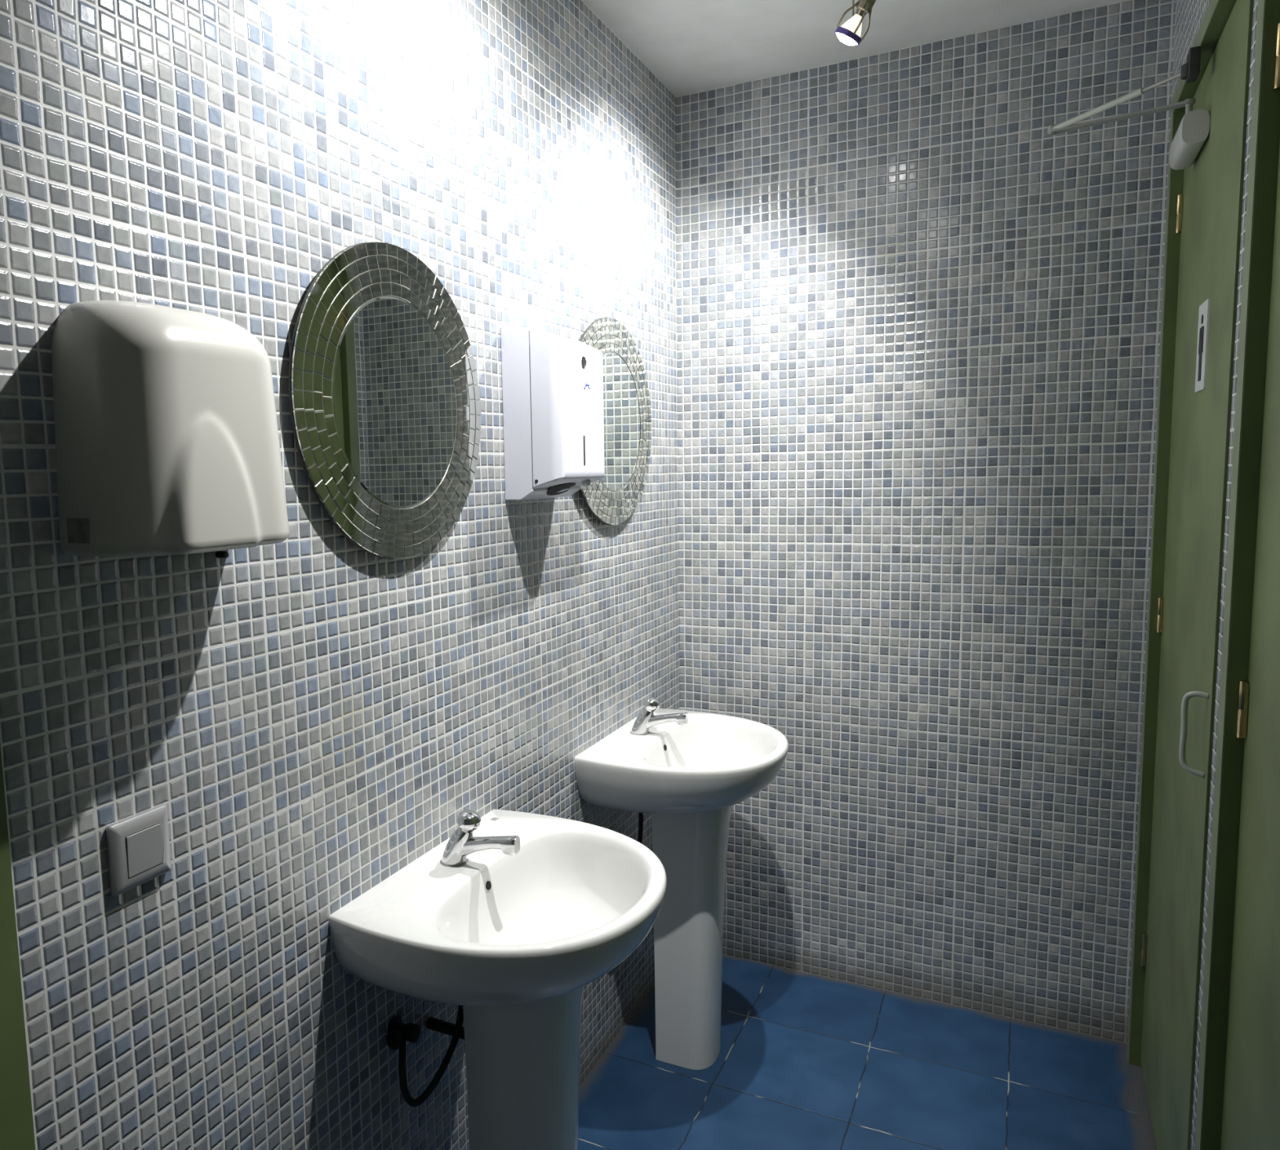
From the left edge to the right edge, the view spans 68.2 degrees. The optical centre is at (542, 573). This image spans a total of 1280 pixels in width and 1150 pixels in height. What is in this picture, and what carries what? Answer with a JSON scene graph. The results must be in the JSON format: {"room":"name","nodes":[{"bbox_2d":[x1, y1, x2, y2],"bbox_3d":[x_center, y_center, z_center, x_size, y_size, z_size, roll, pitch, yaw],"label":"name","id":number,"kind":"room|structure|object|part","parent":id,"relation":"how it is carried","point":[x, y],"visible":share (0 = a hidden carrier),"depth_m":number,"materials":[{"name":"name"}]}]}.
{"room":"public restroom","nodes":[
{"label":"public restroom","id":0,"kind":"room"},
{"bbox_2d":[0,0,680,1149],"bbox_3d":[-0.356,0.069,1.420,0.100,2.500,3.100,2,7,27],"label":"wall","id":1,"kind":"structure","parent":0,"point":[312,714],"depth_m":1.32,"materials":[{"name":"tile"}]},
{"bbox_2d":[0,743,35,1149],"bbox_3d":[-0.764,0.358,0.594,0.131,2.119,0.845,2,7,27],"label":"door","id":2,"kind":"structure","parent":1,"relation":"in","point":[16,1122],"depth_m":0.95,"materials":[{"name":"green paint"}]},
{"bbox_2d":[105,804,171,896],"bbox_3d":[-0.469,0.323,1.093,0.014,0.083,0.081,2,7,27],"label":"light switch","id":3,"kind":"object","parent":1,"relation":"attached to","point":[138,846],"visible":1,"depth_m":1.08,"materials":[{"name":"grey plastic"}]},
{"bbox_2d":[51,300,289,558],"bbox_3d":[-0.398,-0.152,1.060,0.142,0.292,0.246,2,7,27],"label":"dryer","id":4,"kind":"object","parent":1,"relation":"attached to","point":[166,437],"visible":1,"depth_m":0.98,"materials":[{"name":"beige plastic"}]},
{"bbox_2d":[288,241,480,559],"bbox_3d":[-0.235,-0.270,1.502,0.018,0.495,0.495,2,7,27],"label":"round mirror","id":5,"kind":"object","parent":1,"relation":"attached to","point":[384,402],"visible":1,"depth_m":1.46,"materials":[{"name":"silver metal"}]},
{"bbox_2d":[331,297,456,508],"bbox_3d":[-0.229,-0.270,1.499,0.005,0.332,0.332,2,7,27],"label":"mirror glass","id":6,"kind":"object","parent":5,"relation":"attached to","point":[393,359],"depth_m":1.48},
{"bbox_2d":[500,327,604,500],"bbox_3d":[0.028,-0.318,1.889,0.128,0.333,0.224,2,7,27],"label":"paper towel dispenser","id":7,"kind":"object","parent":1,"relation":"attached to","point":[553,384],"visible":1,"depth_m":1.80,"materials":[{"name":"white plastic"}]},
{"bbox_2d":[579,317,651,524],"bbox_3d":[0.166,-0.364,2.271,0.018,0.495,0.495,2,7,27],"label":"round mirror","id":8,"kind":"object","parent":1,"relation":"attached to","point":[612,499],"visible":0.73,"depth_m":2.30,"materials":[{"name":"silver metal"}]},
{"bbox_2d":[599,352,639,491],"bbox_3d":[0.172,-0.363,2.268,0.005,0.332,0.332,2,7,27],"label":"mirror glass","id":9,"kind":"object","parent":8,"relation":"attached to","point":[621,371],"depth_m":2.30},
{"bbox_2d":[582,0,1126,97],"bbox_3d":[0.201,-1.204,0.978,1.620,0.100,3.300,2,7,27],"label":"ceiling","id":10,"kind":"structure","parent":0,"point":[691,46],"depth_m":2.23,"materials":[{"name":"paint"}]},
{"bbox_2d":[834,0,875,45],"bbox_3d":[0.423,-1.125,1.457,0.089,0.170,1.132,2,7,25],"label":"track spotlight","id":11,"kind":"object","parent":10,"relation":"attached to","point":[849,33],"visible":1,"depth_m":1.93,"materials":[{"name":"silver metal"}]},
{"bbox_2d":[577,954,1156,1149],"bbox_3d":[0.260,1.380,1.255,1.620,0.100,3.300,2,7,27],"label":"floor","id":12,"kind":"structure","parent":0,"point":[805,1061],"depth_m":2.24,"materials":[{"name":"blue tile"}]},
{"bbox_2d":[328,808,666,1149],"bbox_3d":[-0.012,0.850,1.563,0.432,0.901,0.521,2,7,27],"label":"washbasin","id":13,"kind":"object","parent":12,"relation":"on","point":[507,921],"visible":1,"depth_m":1.50,"materials":[{"name":"white ceramic"}]},
{"bbox_2d":[440,809,519,866],"bbox_3d":[-0.108,0.445,1.566,0.148,0.093,0.048,2,7,27],"label":"tap","id":14,"kind":"object","parent":13,"relation":"on","point":[458,851],"depth_m":1.56,"materials":[{"name":"silver metal"}]},
{"bbox_2d":[328,808,666,1006],"bbox_3d":[-0.017,0.568,1.533,0.426,0.148,0.518,2,7,27],"label":"basin","id":15,"kind":"object","parent":13,"relation":"in","point":[543,922],"depth_m":1.48,"materials":[{"name":"white ceramic"}]},
{"bbox_2d":[574,697,788,1070],"bbox_3d":[0.382,0.760,2.317,0.431,0.901,0.521,2,7,27],"label":"washbasin","id":16,"kind":"object","parent":12,"relation":"on","point":[687,770],"visible":0.85,"depth_m":2.26,"materials":[{"name":"white ceramic"}]},
{"bbox_2d":[630,697,688,735],"bbox_3d":[0.286,0.355,2.320,0.148,0.093,0.048,2,7,27],"label":"tap","id":17,"kind":"object","parent":16,"relation":"on","point":[646,719],"depth_m":2.32,"materials":[{"name":"silver metal"}]},
{"bbox_2d":[574,708,788,814],"bbox_3d":[0.376,0.478,2.287,0.426,0.148,0.518,2,7,27],"label":"basin","id":18,"kind":"object","parent":16,"relation":"in","point":[713,763],"depth_m":2.16,"materials":[{"name":"white ceramic"}]},
{"bbox_2d":[675,0,1175,1043],"bbox_3d":[0.944,-0.081,2.539,1.410,2.500,0.100,2,7,27],"label":"wall","id":19,"kind":"structure","parent":0,"point":[918,322],"depth_m":2.44,"materials":[{"name":"tile"}]},
{"bbox_2d":[1126,0,1257,1149],"bbox_3d":[0.781,0.106,0.832,0.120,2.500,3.100,2,7,27],"label":"wall","id":20,"kind":"structure","parent":0,"point":[1189,15],"depth_m":1.42,"materials":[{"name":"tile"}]},
{"bbox_2d":[1126,0,1253,1149],"bbox_3d":[1.257,0.120,1.778,0.125,2.249,0.905,2,7,27],"label":"door","id":21,"kind":"structure","parent":20,"relation":"in","point":[1204,199],"depth_m":1.81,"materials":[{"name":"green paint"}]},
{"bbox_2d":[1047,45,1209,169],"bbox_3d":[1.154,-0.894,1.865,0.266,0.161,0.232,2,7,27],"label":"door closer","id":22,"kind":"object","parent":21,"relation":"attached to","point":[1193,131],"depth_m":1.81,"materials":[{"name":"grey metal"}]},
{"bbox_3d":[1.167,-0.924,1.905,0.243,0.012,0.022,4,8,43],"label":"arm","id":23,"kind":"part","parent":22,"relation":"part of","materials":[{"name":"grey metal"}]},
{"bbox_3d":[1.175,-0.930,1.773,0.007,0.011,0.083,-4,7,-24],"label":"forearm rod","id":24,"kind":"part","parent":22,"relation":"part of","materials":[{"name":"grey metal"}]},
{"bbox_3d":[1.410,0.073,2.181,0.001,2.248,0.045,2,7,27],"label":"casing","id":25,"kind":"part","parent":21,"relation":"part of","materials":[{"name":"green wood"}]},
{"bbox_3d":[1.109,0.273,1.598,0.011,0.148,0.039,-7,8,-40],"label":"handle","id":26,"kind":"part","parent":21,"relation":"part of","materials":[{"name":"silver metal"}]},
{"bbox_3d":[1.177,-0.979,1.664,0.001,0.036,0.859,2,7,27],"label":"casing","id":27,"kind":"part","parent":21,"relation":"part of","materials":[{"name":"green wood"}]},
{"bbox_2d":[1195,298,1209,392],"bbox_3d":[1.220,-0.419,1.736,0.004,0.160,0.104,2,7,27],"label":"sign","id":28,"kind":"object","parent":21,"relation":"attached to","point":[1204,308],"visible":1,"depth_m":1.72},
{"bbox_2d":[1194,0,1279,1149],"bbox_3d":[0.824,0.220,0.936,0.113,2.249,0.900,2,7,27],"label":"door","id":29,"kind":"structure","parent":20,"relation":"in","point":[1238,1096],"depth_m":1.26,"materials":[{"name":"green paint"}]}
]}

